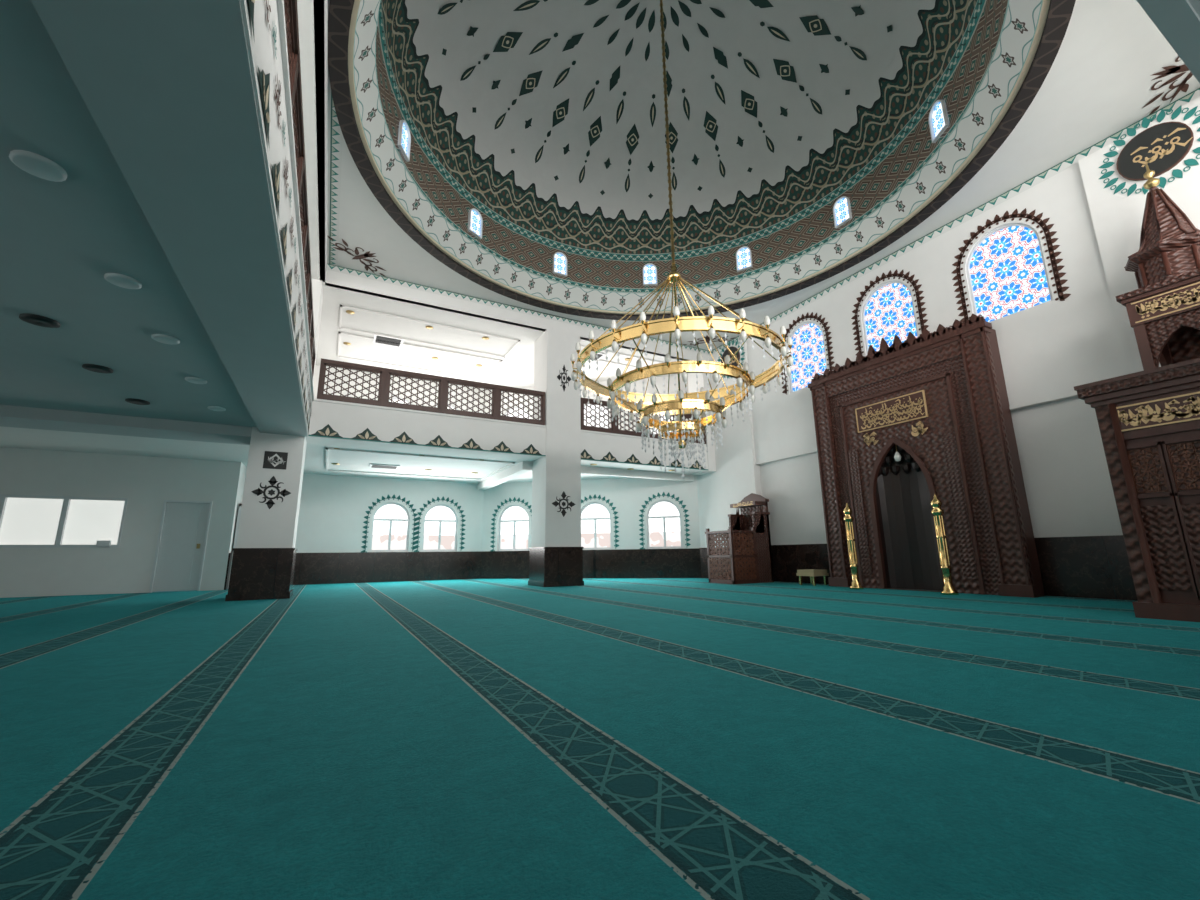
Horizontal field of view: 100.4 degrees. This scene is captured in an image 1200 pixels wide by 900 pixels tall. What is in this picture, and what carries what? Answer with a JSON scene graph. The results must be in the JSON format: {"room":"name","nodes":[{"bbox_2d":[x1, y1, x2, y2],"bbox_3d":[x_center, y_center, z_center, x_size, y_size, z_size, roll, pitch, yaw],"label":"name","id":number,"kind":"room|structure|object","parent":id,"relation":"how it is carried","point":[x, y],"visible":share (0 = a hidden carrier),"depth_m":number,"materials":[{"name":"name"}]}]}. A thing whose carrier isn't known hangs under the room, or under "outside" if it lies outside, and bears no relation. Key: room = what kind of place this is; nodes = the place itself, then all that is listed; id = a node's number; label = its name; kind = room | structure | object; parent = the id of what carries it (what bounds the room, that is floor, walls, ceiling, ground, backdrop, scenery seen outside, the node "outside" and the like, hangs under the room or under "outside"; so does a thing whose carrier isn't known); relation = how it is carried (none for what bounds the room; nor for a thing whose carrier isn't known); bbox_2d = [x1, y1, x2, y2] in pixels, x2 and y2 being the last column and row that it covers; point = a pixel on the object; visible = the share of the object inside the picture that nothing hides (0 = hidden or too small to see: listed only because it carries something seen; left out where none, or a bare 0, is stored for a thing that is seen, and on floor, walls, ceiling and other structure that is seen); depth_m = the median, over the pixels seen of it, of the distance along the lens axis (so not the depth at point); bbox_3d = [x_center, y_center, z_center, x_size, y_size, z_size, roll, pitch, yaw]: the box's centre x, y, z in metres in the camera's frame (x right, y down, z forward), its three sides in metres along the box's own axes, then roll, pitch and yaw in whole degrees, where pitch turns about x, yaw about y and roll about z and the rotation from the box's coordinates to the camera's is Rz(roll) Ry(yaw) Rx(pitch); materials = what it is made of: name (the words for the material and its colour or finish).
{"room":"mosque","nodes":[
{"label":"mosque","id":0,"kind":"room"},
{"bbox_2d":[0,447,240,597],"bbox_3d":[-11.754,-0.049,11.915,5.325,6.750,0.112,6,-13,-28],"label":"wall","id":1,"kind":"structure","parent":0,"point":[146,481],"depth_m":11.69,"materials":[{"name":"white paint"}]},
{"bbox_2d":[0,494,127,547],"bbox_3d":[-12.495,1.579,11.080,2.925,1.140,0.202,6,-13,-28],"label":"window","id":2,"kind":"structure","parent":1,"relation":"in","point":[25,520],"depth_m":11.30,"materials":[{"name":"white glass"}]},
{"bbox_2d":[149,500,211,592],"bbox_3d":[-10.198,2.329,12.202,0.945,2.175,0.098,6,-13,-28],"label":"door","id":3,"kind":"structure","parent":1,"relation":"in","point":[184,525],"depth_m":12.19,"materials":[{"name":"white wood"}]},
{"bbox_2d":[240,0,327,435],"bbox_3d":[-3.401,-3.255,5.788,0.165,3.930,11.272,6,-13,-28],"label":"wall","id":4,"kind":"structure","parent":0,"point":[261,53],"depth_m":3.79,"materials":[{"name":"white paint"}]},
{"bbox_2d":[0,0,306,444],"bbox_3d":[-6.636,-1.529,4.211,6.945,0.195,12.098,6,-13,-28],"label":"beam","id":5,"kind":"structure","parent":4,"relation":"attached to","point":[167,85],"depth_m":3.18,"materials":[{"name":"paint"}]},
{"bbox_2d":[249,0,310,429],"bbox_3d":[-3.399,-1.636,5.622,0.005,0.603,11.420,6,-13,-28],"label":"fascia","id":6,"kind":"object","parent":5,"relation":"attached to","point":[264,79],"depth_m":3.50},
{"bbox_2d":[284,0,315,377],"bbox_3d":[-3.439,-2.560,5.683,0.105,0.908,11.040,6,-13,-28],"label":"balcony railing","id":7,"kind":"object","parent":4,"relation":"attached to","point":[290,6],"visible":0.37,"depth_m":4.93,"materials":[{"name":"brown wood"}]},
{"bbox_2d":[229,365,486,552],"bbox_3d":[-6.770,0.621,15.413,6.825,6.750,1.688,6,-13,-28],"label":"wall","id":8,"kind":"structure","parent":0,"point":[332,509],"depth_m":15.76,"materials":[{"name":"white paint"}]},
{"bbox_2d":[228,503,241,586],"bbox_3d":[-9.644,2.555,13.314,0.068,2.175,0.900,6,-13,-28],"label":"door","id":9,"kind":"structure","parent":8,"relation":"in","point":[240,504],"depth_m":13.01,"materials":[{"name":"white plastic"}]},
{"bbox_2d":[224,551,480,589],"bbox_3d":[-6.691,3.466,14.734,6.825,0.900,1.500,6,-13,-28],"label":"wainscoting","id":10,"kind":"structure","parent":8,"relation":"attached to","point":[347,567],"depth_m":15.47,"materials":[{"name":"stone"}]},
{"bbox_2d":[370,502,409,551],"bbox_3d":[-6.688,2.452,15.968,1.125,1.560,0.052,6,-13,-28],"label":"window","id":11,"kind":"structure","parent":8,"relation":"in","point":[391,520],"depth_m":15.97,"materials":[{"name":"grey"}]},
{"bbox_2d":[361,494,418,551],"bbox_3d":[-6.627,2.333,15.873,1.635,1.873,0.001,6,-13,-28],"label":"ornament","id":12,"kind":"object","parent":8,"relation":"attached to","point":[388,496],"visible":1,"depth_m":15.97,"materials":[{"name":"teal paint"}]},
{"bbox_2d":[413,496,465,551],"bbox_3d":[-5.271,2.465,16.587,1.635,1.873,0.001,6,-13,-28],"label":"ornament","id":13,"kind":"object","parent":8,"relation":"attached to","point":[442,498],"visible":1,"depth_m":16.70,"materials":[{"name":"teal paint"}]},
{"bbox_2d":[422,504,457,550],"bbox_3d":[-5.333,2.585,16.681,1.125,1.560,0.052,6,-13,-28],"label":"window","id":14,"kind":"structure","parent":8,"relation":"in","point":[440,523],"depth_m":16.69,"materials":[{"name":"grey"}]},
{"bbox_2d":[308,270,715,474],"bbox_3d":[-1.384,-1.667,13.508,10.890,3.930,0.780,6,-13,-28],"label":"beam","id":15,"kind":"structure","parent":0,"point":[349,420],"depth_m":12.11,"materials":[{"name":"white paint"}]},
{"bbox_2d":[317,358,544,424],"bbox_3d":[-3.703,-1.279,11.797,5.130,0.908,0.105,6,-13,-28],"label":"balcony railing","id":16,"kind":"object","parent":15,"relation":"attached to","point":[384,384],"visible":0.99,"depth_m":11.61,"materials":[{"name":"brown wood"}]},
{"bbox_2d":[308,424,707,469],"bbox_3d":[-1.187,0.037,12.818,10.890,0.292,0.005,6,-13,-28],"label":"fascia","id":17,"kind":"object","parent":15,"relation":"attached to","point":[327,432],"depth_m":11.82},
{"bbox_2d":[581,397,705,443],"bbox_3d":[1.342,-0.786,14.453,4.275,0.908,0.105,6,-13,-28],"label":"balcony railing","id":18,"kind":"object","parent":15,"relation":"on","point":[614,429],"visible":0.38,"depth_m":13.84,"materials":[{"name":"brown wood"}]},
{"bbox_2d":[482,375,699,550],"bbox_3d":[-0.453,0.873,16.987,7.332,6.750,0.188,-3,-12,10],"label":"wall","id":19,"kind":"structure","parent":0,"point":[627,495],"depth_m":16.58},
{"bbox_2d":[490,497,531,550],"bbox_3d":[-2.949,2.529,17.026,1.635,1.873,0.001,-3,-12,10],"label":"ornament","id":20,"kind":"object","parent":19,"relation":"attached to","point":[510,499],"visible":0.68,"depth_m":17.16,"materials":[{"name":"teal paint"}]},
{"bbox_2d":[498,505,528,550],"bbox_3d":[-2.923,2.650,17.133,1.125,1.560,0.052,-3,-12,10],"label":"window","id":21,"kind":"structure","parent":19,"relation":"in","point":[514,519],"depth_m":17.13,"materials":[{"name":"grey"}]},
{"bbox_2d":[504,406,530,418],"bbox_3d":[-2.966,-0.811,17.857,1.125,1.538,0.052,-3,-12,10],"label":"window","id":22,"kind":"structure","parent":19,"relation":"in","point":[515,408],"depth_m":17.98,"materials":[{"name":"grey"}]},
{"bbox_2d":[480,548,700,578],"bbox_3d":[-0.447,3.714,16.282,7.318,0.900,0.038,-3,-12,10],"label":"wainscoting","id":23,"kind":"structure","parent":19,"relation":"attached to","point":[620,563],"depth_m":16.08,"materials":[{"name":"stone"}]},
{"bbox_2d":[581,502,611,549],"bbox_3d":[-0.154,2.509,16.622,1.125,1.560,0.052,-3,-12,10],"label":"window","id":24,"kind":"structure","parent":19,"relation":"in","point":[596,530],"depth_m":16.62,"materials":[{"name":"grey"}]},
{"bbox_2d":[584,404,609,427],"bbox_3d":[-0.196,-0.952,17.345,1.125,1.538,0.052,-3,-12,10],"label":"window","id":25,"kind":"structure","parent":19,"relation":"in","point":[592,406],"depth_m":17.39,"materials":[{"name":"grey"}]},
{"bbox_2d":[581,495,618,548],"bbox_3d":[-0.180,2.388,16.514,1.635,1.873,0.001,-3,-12,10],"label":"ornament","id":26,"kind":"object","parent":19,"relation":"attached to","point":[594,496],"visible":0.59,"depth_m":16.45,"materials":[{"name":"teal paint"}]},
{"bbox_2d":[647,500,682,548],"bbox_3d":[2.086,2.395,16.208,1.125,1.560,0.052,-3,-12,10],"label":"window","id":27,"kind":"structure","parent":19,"relation":"in","point":[664,519],"depth_m":16.21,"materials":[{"name":"grey"}]},
{"bbox_2d":[639,492,690,548],"bbox_3d":[2.060,2.274,16.100,1.635,1.873,0.001,-3,-12,10],"label":"ornament","id":28,"kind":"object","parent":19,"relation":"attached to","point":[658,494],"visible":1,"depth_m":16.15,"materials":[{"name":"teal paint"}]},
{"bbox_2d":[0,578,1199,899],"bbox_3d":[-1.681,2.082,6.201,18.150,0.001,22.050,6,-13,-28],"label":"floor","id":29,"kind":"structure","parent":0,"point":[601,738],"depth_m":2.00,"materials":[{"name":"teal carpet"}]},
{"bbox_2d":[225,279,321,600],"bbox_3d":[-6.654,-0.379,10.449,1.005,6.675,1.080,6,-13,-28],"label":"column","id":30,"kind":"structure","parent":29,"relation":"on","point":[264,554],"depth_m":9.68,"materials":[{"name":"white paint"}]},
{"bbox_2d":[528,329,583,586],"bbox_3d":[-1.166,0.157,13.338,1.080,6.675,1.080,6,-13,-28],"label":"column","id":31,"kind":"structure","parent":29,"relation":"on","point":[556,551],"depth_m":12.85,"materials":[{"name":"white paint"}]},
{"bbox_2d":[705,493,773,583],"bbox_3d":[3.626,2.271,13.134,1.395,2.340,0.998,6,-13,-28],"label":"pulpit","id":32,"kind":"object","parent":29,"relation":"on","point":[748,559],"visible":0.99,"depth_m":12.78,"materials":[{"name":"brown wood"}]},
{"bbox_2d":[796,569,828,585],"bbox_3d":[4.918,2.946,11.564,0.488,0.345,0.488,6,-13,-28],"label":"stool","id":33,"kind":"object","parent":29,"relation":"on","point":[812,573],"visible":0.9,"depth_m":11.46,"materials":[{"name":"beige wood"}]},
{"bbox_2d":[843,504,863,588],"bbox_3d":[5.208,1.968,10.346,0.255,1.755,0.255,6,-13,-28],"label":"candle stand","id":34,"kind":"object","parent":29,"relation":"on","point":[855,584],"visible":0.98,"depth_m":10.29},
{"bbox_2d":[930,494,958,594],"bbox_3d":[6.040,1.640,8.827,0.255,1.755,0.255,6,-13,-28],"label":"candle stand","id":35,"kind":"object","parent":29,"relation":"on","point":[948,588],"visible":1,"depth_m":8.77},
{"bbox_2d":[1074,163,1199,621],"bbox_3d":[7.148,-1.172,6.067,2.432,6.105,1.462,6,-13,-28],"label":"minbar","id":36,"kind":"object","parent":29,"relation":"on","point":[1148,419],"visible":1,"depth_m":5.61,"materials":[{"name":"brown wood"}]},
{"bbox_2d":[0,0,1199,482],"bbox_3d":[-1.736,-2.797,7.049,18.000,3.450,21.750,6,-13,-28],"label":"ceiling","id":37,"kind":"structure","parent":0,"point":[59,241],"depth_m":6.20,"materials":[{"name":"paint"}]},
{"bbox_2d":[9,150,66,181],"bbox_3d":[-3.635,-1.853,3.243,0.261,0.030,0.282,6,-13,-28],"label":"recessed light","id":38,"kind":"object","parent":37,"relation":"in","point":[37,165],"depth_m":3.24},
{"bbox_2d":[19,313,60,327],"bbox_3d":[-5.945,-1.388,5.314,0.309,0.037,0.351,6,-13,-28],"label":"ceiling vent","id":39,"kind":"object","parent":37,"relation":"in","point":[39,320],"depth_m":5.33,"materials":[{"name":"black paint"}]},
{"bbox_2d":[82,364,112,373],"bbox_3d":[-6.684,-1.099,6.654,0.308,0.037,0.364,6,-13,-28],"label":"ceiling vent","id":40,"kind":"object","parent":37,"relation":"in","point":[91,367],"depth_m":6.67,"materials":[{"name":"black paint"}]},
{"bbox_2d":[104,273,141,288],"bbox_3d":[-4.375,-1.562,4.590,0.259,0.030,0.293,6,-13,-28],"label":"recessed light","id":41,"kind":"object","parent":37,"relation":"in","point":[120,280],"depth_m":4.59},
{"bbox_2d":[125,398,149,404],"bbox_3d":[-7.453,-0.794,8.068,0.305,0.037,0.381,6,-13,-28],"label":"ceiling vent","id":42,"kind":"object","parent":37,"relation":"in","point":[130,400],"depth_m":8.09,"materials":[{"name":"black paint"}]},
{"bbox_2d":[151,334,179,344],"bbox_3d":[-5.041,-1.299,5.809,0.261,0.030,0.306,6,-13,-28],"label":"recessed light","id":43,"kind":"object","parent":37,"relation":"in","point":[166,339],"depth_m":5.81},
{"bbox_2d":[185,377,206,383],"bbox_3d":[-5.782,-1.008,7.161,0.244,0.030,0.320,6,-13,-28],"label":"recessed light","id":44,"kind":"object","parent":37,"relation":"in","point":[195,380],"depth_m":7.16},
{"bbox_2d":[369,463,399,468],"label":"ceiling vent","id":45,"kind":"object","parent":37,"relation":"in","point":[371,465],"depth_m":13.75,"materials":[{"name":"white plastic"}]},
{"bbox_2d":[373,335,403,346],"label":"ceiling vent","id":46,"kind":"object","parent":37,"relation":"in","point":[393,341],"depth_m":13.95,"materials":[{"name":"white plastic"}]},
{"bbox_2d":[331,310,674,473],"bbox_3d":[-2.525,-1.171,14.732,9.444,3.472,2.677,4,-13,-22],"label":"ceiling spotlights","id":47,"kind":"object","parent":37,"relation":"attached to","point":[347,311],"visible":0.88,"depth_m":14.05,"materials":[{"name":"gold metal"}]},
{"bbox_2d":[326,305,693,489],"bbox_3d":[-2.588,-0.839,15.820,10.425,3.675,5.100,6,-13,-28],"label":"ceiling panels","id":48,"kind":"object","parent":37,"relation":"attached to","point":[523,467],"visible":0.82,"depth_m":14.61,"materials":[{"name":"white paint"}]},
{"bbox_2d":[328,0,1075,320],"bbox_3d":[1.181,-6.839,9.127,10.470,4.492,10.470,6,-13,-28],"label":"ceiling","id":49,"kind":"structure","parent":0,"point":[872,146],"depth_m":10.72,"materials":[{"name":"paint"}]},
{"bbox_2d":[329,93,342,265],"bbox_3d":[-3.290,-5.149,6.301,0.165,0.001,11.198,6,-13,-28],"label":"trim","id":50,"kind":"structure","parent":49,"relation":"attached to","point":[336,140],"depth_m":8.65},
{"bbox_2d":[398,120,410,161],"bbox_3d":[-3.525,-5.626,9.028,0.056,0.630,0.389,-1,-12,2],"label":"window","id":51,"kind":"structure","parent":49,"relation":"attached to","point":[404,136],"depth_m":9.07,"materials":[{"name":"blue glass"}]},
{"bbox_2d":[438,3,456,14],"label":"ornament","id":52,"kind":"object","parent":49,"relation":"attached to","point":[446,8],"depth_m":8.88,"materials":[{"name":"green paint"}]},
{"bbox_2d":[460,54,489,80],"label":"ornament","id":53,"kind":"object","parent":49,"relation":"attached to","point":[467,73],"depth_m":10.07,"materials":[{"name":"green paint"}]},
{"bbox_2d":[468,208,482,238],"bbox_3d":[-2.817,-5.156,11.320,0.056,0.630,0.389,-8,-14,31],"label":"window","id":54,"kind":"structure","parent":49,"relation":"attached to","point":[475,221],"depth_m":11.35,"materials":[{"name":"blue glass"}]},
{"bbox_2d":[495,113,505,128],"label":"ornament","id":55,"kind":"object","parent":49,"relation":"attached to","point":[500,120],"depth_m":11.20,"materials":[{"name":"green paint"}]},
{"bbox_2d":[493,32,522,51],"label":"ornament","id":56,"kind":"object","parent":49,"relation":"attached to","point":[508,41],"depth_m":10.03,"materials":[{"name":"green paint"}]},
{"bbox_2d":[327,264,710,354],"bbox_3d":[-1.232,-3.585,13.576,10.890,0.150,0.001,6,-13,-28],"label":"trim","id":57,"kind":"structure","parent":49,"relation":"attached to","point":[340,269],"depth_m":12.64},
{"bbox_2d":[514,0,547,10],"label":"ornament","id":58,"kind":"object","parent":49,"relation":"attached to","point":[529,4],"depth_m":9.59,"materials":[{"name":"green paint"}]},
{"bbox_2d":[519,70,542,95],"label":"ornament","id":59,"kind":"object","parent":49,"relation":"attached to","point":[532,81],"depth_m":10.91,"materials":[{"name":"green paint"}]},
{"bbox_2d":[529,38,550,54],"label":"ornament","id":60,"kind":"object","parent":49,"relation":"attached to","point":[543,43],"depth_m":10.35,"materials":[{"name":"green paint"}]},
{"bbox_2d":[535,140,545,162],"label":"ornament","id":61,"kind":"object","parent":49,"relation":"attached to","point":[539,153],"depth_m":12.14,"materials":[{"name":"green paint"}]},
{"bbox_2d":[553,252,566,276],"bbox_3d":[-1.033,-4.835,12.962,0.389,0.630,0.056,6,-13,-28],"label":"window","id":62,"kind":"structure","parent":49,"relation":"attached to","point":[559,259],"depth_m":12.98,"materials":[{"name":"blue glass"}]},
{"bbox_2d":[552,99,568,126],"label":"ornament","id":63,"kind":"object","parent":49,"relation":"attached to","point":[561,111],"depth_m":11.65,"materials":[{"name":"green paint"}]},
{"bbox_2d":[553,67,569,87],"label":"ornament","id":64,"kind":"object","parent":49,"relation":"attached to","point":[563,75],"depth_m":11.04,"materials":[{"name":"green paint"}]},
{"bbox_2d":[562,33,583,51],"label":"ornament","id":65,"kind":"object","parent":49,"relation":"attached to","point":[570,44],"depth_m":10.47,"materials":[{"name":"green paint"}]},
{"bbox_2d":[579,88,601,182],"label":"ornament","id":66,"kind":"object","parent":49,"relation":"attached to","point":[596,128],"depth_m":12.17,"materials":[{"name":"green paint"}]},
{"bbox_2d":[610,66,619,90],"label":"ornament","id":67,"kind":"object","parent":49,"relation":"attached to","point":[616,74],"depth_m":11.28,"materials":[{"name":"green paint"}]},
{"bbox_2d":[616,100,623,122],"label":"ornament","id":68,"kind":"object","parent":49,"relation":"attached to","point":[620,108],"depth_m":11.90,"materials":[{"name":"green paint"}]},
{"bbox_2d":[625,124,638,191],"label":"ornament","id":69,"kind":"object","parent":49,"relation":"attached to","point":[633,136],"depth_m":12.49,"materials":[{"name":"green paint"}]},
{"bbox_2d":[625,2,639,19],"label":"ornament","id":70,"kind":"object","parent":49,"relation":"attached to","point":[631,12],"depth_m":10.13,"materials":[{"name":"green paint"}]},
{"bbox_2d":[636,8,645,28],"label":"ornament","id":71,"kind":"object","parent":49,"relation":"attached to","point":[641,17],"depth_m":10.25,"materials":[{"name":"green paint"}]},
{"bbox_2d":[642,263,656,285],"bbox_3d":[1.347,-4.749,13.512,0.389,0.630,0.056,-1,-12,2],"label":"window","id":72,"kind":"structure","parent":49,"relation":"attached to","point":[649,271],"depth_m":13.53,"materials":[{"name":"blue glass"}]},
{"bbox_2d":[648,11,654,31],"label":"ornament","id":73,"kind":"object","parent":49,"relation":"attached to","point":[651,23],"depth_m":10.31,"materials":[{"name":"green paint"}]},
{"bbox_2d":[650,94,655,126],"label":"ornament","id":74,"kind":"object","parent":49,"relation":"attached to","point":[653,108],"depth_m":11.96,"materials":[{"name":"green paint"}]},
{"bbox_2d":[663,71,671,96],"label":"ornament","id":75,"kind":"object","parent":49,"relation":"attached to","point":[669,85],"depth_m":11.42,"materials":[{"name":"green paint"}]},
{"bbox_2d":[665,122,677,189],"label":"ornament","id":76,"kind":"object","parent":49,"relation":"attached to","point":[673,134],"depth_m":12.48,"materials":[{"name":"green paint"}]},
{"bbox_2d":[671,7,678,25],"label":"ornament","id":77,"kind":"object","parent":49,"relation":"attached to","point":[674,16],"depth_m":10.23,"materials":[{"name":"green paint"}]},
{"bbox_2d":[570,0,793,479],"bbox_3d":[1.213,-4.259,8.587,3.412,9.630,3.412,10,-16,-42],"label":"chandelier","id":78,"kind":"object","parent":49,"relation":"hanging from","point":[697,403],"visible":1,"depth_m":7.40,"materials":[{"name":"gold metal"}]},
{"bbox_2d":[678,0,690,16],"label":"ornament","id":79,"kind":"object","parent":49,"relation":"attached to","point":[684,8],"depth_m":10.08,"materials":[{"name":"green paint"}]},
{"bbox_2d":[682,88,689,119],"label":"ornament","id":80,"kind":"object","parent":49,"relation":"attached to","point":[686,106],"depth_m":11.81,"materials":[{"name":"green paint"}]},
{"bbox_2d":[704,111,717,140],"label":"ornament","id":81,"kind":"object","parent":49,"relation":"attached to","point":[710,124],"depth_m":12.07,"materials":[{"name":"green paint"}]},
{"bbox_2d":[715,82,724,103],"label":"ornament","id":82,"kind":"object","parent":49,"relation":"attached to","point":[719,91],"depth_m":11.45,"materials":[{"name":"green paint"}]},
{"bbox_2d":[715,145,724,176],"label":"ornament","id":83,"kind":"object","parent":49,"relation":"attached to","point":[721,167],"depth_m":12.63,"materials":[{"name":"green paint"}]},
{"bbox_2d":[713,47,727,68],"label":"ornament","id":84,"kind":"object","parent":49,"relation":"attached to","point":[719,55],"depth_m":10.84,"materials":[{"name":"green paint"}]},
{"bbox_2d":[736,246,751,271],"bbox_3d":[3.687,-4.921,12.825,0.389,0.630,0.056,-8,-14,31],"label":"window","id":85,"kind":"structure","parent":49,"relation":"attached to","point":[743,254],"depth_m":12.84,"materials":[{"name":"blue glass"}]},
{"bbox_2d":[738,52,759,77],"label":"ornament","id":86,"kind":"object","parent":49,"relation":"attached to","point":[749,65],"depth_m":10.86,"materials":[{"name":"green paint"}]},
{"bbox_2d":[741,90,756,117],"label":"ornament","id":87,"kind":"object","parent":49,"relation":"attached to","point":[748,102],"depth_m":11.48,"materials":[{"name":"green paint"}]},
{"bbox_2d":[749,0,773,7],"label":"ornament","id":88,"kind":"object","parent":49,"relation":"attached to","point":[761,3],"depth_m":9.77,"materials":[{"name":"green paint"}]},
{"bbox_2d":[766,136,773,152],"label":"ornament","id":89,"kind":"object","parent":49,"relation":"attached to","point":[770,145],"depth_m":11.92,"materials":[{"name":"green paint"}]},
{"bbox_2d":[767,27,789,40],"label":"ornament","id":90,"kind":"object","parent":49,"relation":"attached to","point":[774,31],"depth_m":10.16,"materials":[{"name":"green paint"}]},
{"bbox_2d":[773,59,796,82],"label":"ornament","id":91,"kind":"object","parent":49,"relation":"attached to","point":[783,68],"depth_m":10.70,"materials":[{"name":"green paint"}]},
{"bbox_2d":[799,15,830,35],"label":"ornament","id":92,"kind":"object","parent":49,"relation":"attached to","point":[815,25],"depth_m":9.79,"materials":[{"name":"green paint"}]},
{"bbox_2d":[810,98,821,113],"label":"ornament","id":93,"kind":"object","parent":49,"relation":"attached to","point":[816,106],"depth_m":10.92,"materials":[{"name":"green paint"}]},
{"bbox_2d":[833,196,851,227],"bbox_3d":[5.359,-5.305,11.083,0.056,0.630,0.389,6,-13,-28],"label":"window","id":94,"kind":"structure","parent":49,"relation":"attached to","point":[842,214],"depth_m":11.10,"materials":[{"name":"blue glass"}]},
{"bbox_2d":[844,42,866,59],"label":"ornament","id":95,"kind":"object","parent":49,"relation":"attached to","point":[858,53],"depth_m":9.77,"materials":[{"name":"green paint"}]},
{"bbox_2d":[851,5,863,16],"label":"ornament","id":96,"kind":"object","parent":49,"relation":"attached to","point":[858,10],"depth_m":9.24,"materials":[{"name":"green paint"}]},
{"bbox_2d":[928,100,948,142],"bbox_3d":[5.915,-5.799,8.754,0.056,0.630,0.389,-1,-12,2],"label":"window","id":97,"kind":"structure","parent":49,"relation":"attached to","point":[938,120],"depth_m":8.78,"materials":[{"name":"blue glass"}]},
{"bbox_2d":[327,0,1199,350],"bbox_3d":[1.404,-4.697,8.774,10.890,0.001,11.198,6,-13,-28],"label":"ceiling","id":98,"kind":"structure","parent":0,"point":[1099,82],"depth_m":8.02,"materials":[{"name":"beige paint"}]},
{"bbox_2d":[328,236,385,276],"bbox_3d":[-5.233,-4.176,10.837,1.206,0.001,1.133,6,-13,-28],"label":"ornament","id":99,"kind":"object","parent":98,"relation":"attached to","point":[356,251],"depth_m":10.77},
{"bbox_2d":[683,336,732,345],"bbox_3d":[3.322,-3.338,15.348,1.161,0.001,1.175,6,-13,-28],"label":"ornament","id":100,"kind":"object","parent":98,"relation":"attached to","point":[707,338],"depth_m":15.30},
{"bbox_2d":[1143,56,1192,114],"bbox_3d":[8.025,-5.191,6.756,1.158,0.001,1.178,6,-13,-28],"label":"ornament","id":101,"kind":"object","parent":98,"relation":"attached to","point":[1168,70],"depth_m":6.97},
{"bbox_2d":[697,97,1199,547],"bbox_3d":[7.171,-1.092,8.947,0.240,7.125,17.250,6,-13,-28],"label":"wall","id":102,"kind":"structure","parent":0,"point":[1046,350],"depth_m":8.49,"materials":[{"name":"white paint"}]},
{"bbox_2d":[717,339,744,378],"bbox_3d":[3.933,-2.732,15.099,0.042,1.230,1.230,6,-13,-28],"label":"roundel","id":103,"kind":"object","parent":102,"relation":"attached to","point":[733,349],"visible":0.51,"depth_m":15.01,"materials":[{"name":"black paint"}]},
{"bbox_2d":[779,312,833,394],"bbox_3d":[5.235,-2.519,12.807,0.001,2.054,1.643,6,-13,-28],"label":"ornament","id":104,"kind":"object","parent":102,"relation":"attached to","point":[811,315],"visible":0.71,"depth_m":12.50,"materials":[{"name":"brown paint"}]},
{"bbox_2d":[787,322,826,392],"bbox_3d":[5.300,-2.431,12.824,0.052,1.748,1.162,6,-13,-28],"label":"window","id":105,"kind":"structure","parent":102,"relation":"in","point":[807,349],"depth_m":12.86,"materials":[{"name":"blue glass"}]},
{"bbox_2d":[862,281,917,354],"bbox_3d":[6.326,-2.835,10.949,0.052,1.748,1.162,6,-13,-28],"label":"window","id":106,"kind":"structure","parent":102,"relation":"in","point":[888,311],"depth_m":10.99,"materials":[{"name":"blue glass"}]},
{"bbox_2d":[851,269,929,355],"bbox_3d":[6.261,-2.923,10.932,0.001,2.054,1.642,6,-13,-28],"label":"ornament","id":107,"kind":"object","parent":102,"relation":"attached to","point":[916,287],"visible":0.89,"depth_m":10.84,"materials":[{"name":"brown paint"}]},
{"bbox_2d":[755,392,1076,464],"bbox_3d":[6.131,-0.320,10.691,0.022,0.052,7.575,6,-13,-28],"label":"trim","id":108,"kind":"structure","parent":102,"relation":"attached to","point":[1073,393],"depth_m":8.59,"materials":[{"name":"white paint"}]},
{"bbox_2d":[700,535,1137,600],"bbox_3d":[6.049,2.382,10.377,0.262,0.938,12.210,6,-13,-28],"label":"wainscoting","id":109,"kind":"structure","parent":102,"relation":"attached to","point":[1098,567],"depth_m":7.97,"materials":[{"name":"stone"}]},
{"bbox_2d":[808,313,1044,597],"bbox_3d":[6.150,0.162,10.137,0.510,5.182,3.765,6,-13,-28],"label":"mihrab","id":110,"kind":"object","parent":102,"relation":"attached to","point":[900,425],"visible":0.99,"depth_m":9.71,"materials":[{"name":"brown wood"}]},
{"bbox_2d":[894,447,900,460],"bbox_3d":[6.041,0.055,10.170,0.128,0.368,0.135,6,-13,-28],"label":"hanging lamp","id":111,"kind":"object","parent":110,"relation":"attached to","point":[897,457],"depth_m":10.13,"materials":[{"name":"white glass"}]},
{"bbox_2d":[711,88,1199,353],"bbox_3d":[6.199,-4.148,11.280,0.001,0.165,11.198,6,-13,-28],"label":"trim","id":112,"kind":"structure","parent":102,"relation":"attached to","point":[1073,160],"depth_m":9.35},
{"bbox_2d":[966,223,1052,322],"bbox_3d":[7.352,-3.240,9.075,0.052,1.748,1.162,6,-13,-28],"label":"window","id":113,"kind":"structure","parent":102,"relation":"in","point":[1006,271],"depth_m":9.06,"materials":[{"name":"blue glass"}]},
{"bbox_2d":[952,208,1070,321],"bbox_3d":[7.287,-3.327,9.058,0.001,2.054,1.642,6,-13,-28],"label":"ornament","id":114,"kind":"object","parent":102,"relation":"attached to","point":[1048,235],"visible":0.97,"depth_m":8.81,"materials":[{"name":"brown paint"}]},
{"bbox_2d":[1098,106,1199,195],"bbox_3d":[8.162,-4.398,7.375,0.042,1.230,1.230,6,-13,-28],"label":"roundel","id":115,"kind":"object","parent":102,"relation":"attached to","point":[1162,146],"visible":0.94,"depth_m":7.35,"materials":[{"name":"black paint"}]},
{"bbox_2d":[1136,0,1199,82],"bbox_3d":[4.095,-3.817,3.500,10.890,3.945,0.105,6,-13,-28],"label":"fascia","id":116,"kind":"object","parent":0,"point":[1177,21],"depth_m":2.38,"materials":[{"name":"paint"}]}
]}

